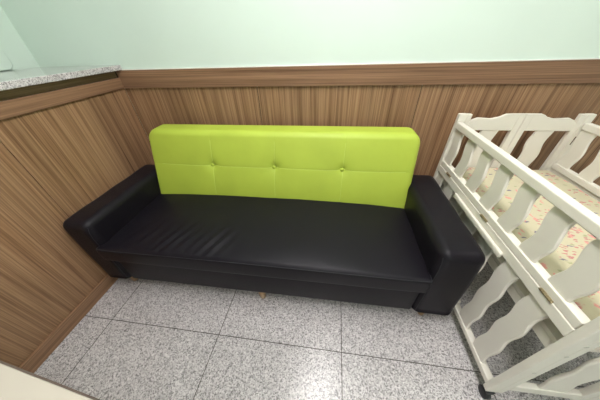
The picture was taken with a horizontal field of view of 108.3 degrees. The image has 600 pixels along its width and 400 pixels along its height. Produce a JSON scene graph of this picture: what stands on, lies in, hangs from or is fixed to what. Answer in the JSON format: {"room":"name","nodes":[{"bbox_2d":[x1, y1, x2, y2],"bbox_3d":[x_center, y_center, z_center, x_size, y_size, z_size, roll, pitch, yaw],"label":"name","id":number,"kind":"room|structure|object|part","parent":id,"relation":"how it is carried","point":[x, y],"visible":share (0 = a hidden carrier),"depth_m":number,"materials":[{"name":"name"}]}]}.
{"room":"waiting room","nodes":[
{"label":"waiting room","id":0,"kind":"room"},
{"bbox_2d":[0,6,39,70],"bbox_3d":[-1.873,0.070,-0.042,0.100,2.400,3.304,3,38,7],"label":"wall","id":1,"kind":"structure","parent":0,"point":[12,44],"depth_m":1.22,"materials":[{"name":"green paint"}]},
{"bbox_2d":[0,47,11,70],"bbox_3d":[-1.736,-0.644,0.255,0.016,1.032,1.670,3,38,7],"label":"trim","id":2,"kind":"structure","parent":1,"relation":"attached to","point":[5,63],"depth_m":1.18,"materials":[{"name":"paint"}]},
{"bbox_2d":[0,65,121,90],"bbox_3d":[-1.543,0.206,0.007,0.556,0.026,3.302,3,38,7],"label":"windowsill","id":3,"kind":"structure","parent":1,"relation":"attached to","point":[11,79],"depth_m":1.03,"materials":[{"name":"stone"}]},
{"bbox_2d":[0,0,599,140],"bbox_3d":[0.595,-0.837,1.014,4.620,2.400,0.116,3,38,7],"label":"wall","id":4,"kind":"structure","parent":0,"point":[129,34],"depth_m":1.06,"materials":[{"name":"green paint"}]},
{"bbox_2d":[0,72,116,100],"bbox_3d":[-1.313,0.249,-0.010,0.006,0.035,3.286,3,38,7],"label":"trim","id":5,"kind":"structure","parent":4,"relation":"attached to","point":[40,88],"depth_m":0.99,"materials":[{"name":"brown wood"}]},
{"bbox_2d":[0,78,123,120],"bbox_3d":[-1.304,0.287,0.018,0.021,0.058,3.286,3,38,7],"label":"trim","id":6,"kind":"structure","parent":4,"relation":"attached to","point":[10,108],"depth_m":0.99,"materials":[{"name":"brown wood"}]},
{"bbox_2d":[16,274,117,372],"bbox_3d":[-1.265,1.031,0.582,0.012,0.076,3.285,3,38,7],"label":"baseboard","id":7,"kind":"structure","parent":4,"relation":"attached to","point":[45,349],"depth_m":1.08,"materials":[{"name":"brown wood"}]},
{"bbox_2d":[0,88,154,216],"bbox_3d":[-1.115,-0.139,1.335,0.012,0.874,0.672,3,38,7],"label":"wall paneling","id":8,"kind":"structure","parent":4,"relation":"attached to","point":[76,151],"depth_m":1.11,"materials":[{"name":"brown wood"}]},
{"bbox_2d":[125,87,261,137],"bbox_3d":[-0.649,-0.320,1.548,0.843,0.874,0.004,3,38,7],"label":"trim","id":9,"kind":"structure","parent":4,"relation":"attached to","point":[154,107],"depth_m":1.34,"materials":[{"name":"brown wood"}]},
{"bbox_2d":[116,58,599,87],"bbox_3d":[0.851,-0.616,1.055,3.898,0.094,0.016,3,38,7],"label":"trim","id":10,"kind":"structure","parent":4,"relation":"attached to","point":[548,71],"depth_m":1.11,"materials":[{"name":"brown wood"}]},
{"bbox_2d":[257,85,598,127],"bbox_3d":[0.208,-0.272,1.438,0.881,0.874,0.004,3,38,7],"label":"trim","id":11,"kind":"structure","parent":4,"relation":"attached to","point":[383,105],"depth_m":1.23,"materials":[{"name":"brown wood"}]},
{"bbox_2d":[411,83,599,176],"bbox_3d":[1.084,-0.223,1.325,0.881,0.874,0.004,3,38,7],"label":"trim","id":12,"kind":"structure","parent":4,"relation":"attached to","point":[438,107],"depth_m":1.13,"materials":[{"name":"brown wood"}]},
{"bbox_2d":[570,115,599,185],"bbox_3d":[1.957,-0.174,1.213,0.877,0.874,0.004,3,38,7],"label":"trim","id":13,"kind":"structure","parent":4,"relation":"attached to","point":[593,149],"depth_m":1.22,"materials":[{"name":"brown wood"}]},
{"bbox_2d":[34,262,599,399],"bbox_3d":[0.407,1.185,0.434,4.620,0.100,3.520,3,38,7],"label":"floor","id":14,"kind":"structure","parent":0,"point":[144,339],"depth_m":1.01,"materials":[{"name":"tile"}]},
{"bbox_2d":[0,360,99,399],"bbox_3d":[-0.595,0.733,0.423,1.044,0.700,0.504,7,38,12],"label":"table","id":15,"kind":"object","parent":14,"relation":"on","point":[15,384],"visible":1,"depth_m":0.37,"materials":[{"name":"beige wood"}]},
{"bbox_2d":[0,142,106,367],"bbox_3d":[-1.220,0.333,0.723,0.012,0.874,0.881,3,38,7],"label":"wall paneling","id":16,"kind":"structure","parent":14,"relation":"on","point":[45,273],"depth_m":0.95,"materials":[{"name":"brown wood"}]},
{"bbox_2d":[63,124,484,314],"bbox_3d":[-0.169,0.069,1.223,1.885,0.757,0.695,3,38,7],"label":"sofa","id":17,"kind":"object","parent":14,"relation":"on","point":[335,213],"visible":1,"depth_m":1.13,"materials":[{"name":"black leather"}]},
{"bbox_3d":[-1.020,0.099,1.370,0.164,0.427,0.615,3,38,7],"label":"armrest","id":18,"kind":"part","parent":17,"relation":"part of","materials":[{"name":"black leather"}]},
{"bbox_3d":[-0.209,0.512,1.200,0.044,0.082,0.043,3,38,7],"label":"leg","id":19,"kind":"part","parent":17,"relation":"part of","materials":[{"name":"brown wood"}]},
{"bbox_2d":[96,193,431,292],"bbox_3d":[-0.201,0.141,1.205,1.570,0.117,0.572,3,38,7],"label":"seat cushion","id":20,"kind":"object","parent":17,"relation":"on","point":[378,244],"depth_m":1.07,"materials":[{"name":"black leather"}]},
{"bbox_3d":[-0.148,-0.189,1.313,1.557,0.457,0.235,3,38,7],"label":"backrest","id":21,"kind":"part","parent":17,"relation":"part of","materials":[{"name":"green leather"}]},
{"bbox_3d":[0.670,0.194,1.153,0.192,0.427,0.615,3,38,7],"label":"armrest","id":22,"kind":"part","parent":17,"relation":"part of","materials":[{"name":"black leather"}]},
{"bbox_2d":[433,113,599,399],"bbox_3d":[1.044,0.187,0.943,0.610,0.829,0.950,3,38,7],"label":"crib","id":23,"kind":"object","parent":14,"relation":"on","point":[545,304],"visible":0.76,"depth_m":0.77,"materials":[{"name":"beige paint"}]},
{"bbox_3d":[0.841,-0.127,1.315,0.060,0.767,0.022,3,38,7],"label":"corner post","id":24,"kind":"part","parent":23,"relation":"part of","materials":[{"name":"beige paint"}]},
{"bbox_3d":[0.782,0.429,1.175,0.028,0.024,0.885,3,38,7],"label":"rail","id":25,"kind":"part","parent":23,"relation":"part of","materials":[{"name":"beige paint"}]},
{"bbox_3d":[0.963,-0.393,1.091,0.210,0.081,0.018,3,38,7],"label":"shaped rail","id":26,"kind":"part","parent":23,"relation":"part of","materials":[{"name":"beige paint"}]},
{"bbox_3d":[0.801,0.172,0.975,0.024,0.040,0.885,3,38,7],"label":"support rail","id":27,"kind":"part","parent":23,"relation":"part of","materials":[{"name":"beige paint"}]},
{"bbox_3d":[0.763,0.080,0.910,0.024,0.038,0.885,3,38,7],"label":"rail","id":28,"kind":"part","parent":23,"relation":"part of","materials":[{"name":"beige paint"}]},
{"bbox_3d":[1.093,-0.124,1.278,0.029,0.744,0.020,3,38,7],"label":"post","id":29,"kind":"part","parent":23,"relation":"part of","materials":[{"name":"beige paint"}]},
{"bbox_3d":[1.123,-0.122,1.274,0.029,0.744,0.020,3,38,7],"label":"post","id":30,"kind":"part","parent":23,"relation":"part of","materials":[{"name":"beige paint"}]},
{"bbox_3d":[0.767,0.052,0.888,0.028,0.028,0.879,3,38,7],"label":"gate rail","id":31,"kind":"part","parent":23,"relation":"part of","materials":[{"name":"beige paint"}]},
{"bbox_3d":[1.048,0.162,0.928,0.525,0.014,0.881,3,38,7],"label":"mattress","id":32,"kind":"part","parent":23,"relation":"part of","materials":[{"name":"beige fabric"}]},
{"bbox_3d":[0.757,-0.116,0.760,0.029,0.031,0.879,3,38,7],"label":"rail","id":33,"kind":"part","parent":23,"relation":"part of","materials":[{"name":"beige paint"}]},
{"bbox_2d":[462,167,599,319],"bbox_3d":[1.053,0.115,0.890,0.501,0.108,0.875,3,38,7],"label":"mattress","id":34,"kind":"object","parent":23,"relation":"on","point":[577,237],"visible":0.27,"depth_m":0.85,"materials":[{"name":"beige fabric"}]},
{"bbox_3d":[0.728,0.421,0.601,0.060,0.767,0.022,3,38,7],"label":"corner post","id":35,"kind":"part","parent":23,"relation":"part of","materials":[{"name":"beige paint"}]},
{"bbox_3d":[0.872,0.681,0.778,0.210,0.045,0.020,3,38,7],"label":"rail","id":36,"kind":"part","parent":23,"relation":"part of","materials":[{"name":"beige paint"}]},
{"bbox_3d":[1.231,-0.380,1.059,0.210,0.081,0.018,3,38,7],"label":"shaped rail","id":37,"kind":"part","parent":23,"relation":"part of","materials":[{"name":"beige paint"}]},
{"bbox_3d":[1.369,-0.101,1.252,0.060,0.767,0.022,3,38,7],"label":"corner post","id":38,"kind":"part","parent":23,"relation":"part of","materials":[{"name":"beige paint"}]},
{"bbox_3d":[1.327,0.107,0.842,0.024,0.038,0.885,3,38,7],"label":"rail","id":39,"kind":"part","parent":23,"relation":"part of","materials":[{"name":"beige paint"}]},
{"bbox_3d":[1.321,0.080,0.821,0.028,0.028,0.879,3,38,7],"label":"gate rail","id":40,"kind":"part","parent":23,"relation":"part of","materials":[{"name":"beige paint"}]},
{"bbox_3d":[0.980,0.425,0.564,0.029,0.744,0.020,3,38,7],"label":"post","id":41,"kind":"part","parent":23,"relation":"part of","materials":[{"name":"beige paint"}]},
{"bbox_3d":[1.318,-0.088,0.693,0.029,0.031,0.879,3,38,7],"label":"rail","id":42,"kind":"part","parent":23,"relation":"part of","materials":[{"name":"beige paint"}]},
{"bbox_3d":[1.010,0.426,0.560,0.029,0.744,0.020,3,38,7],"label":"post","id":43,"kind":"part","parent":23,"relation":"part of","materials":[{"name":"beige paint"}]}
]}

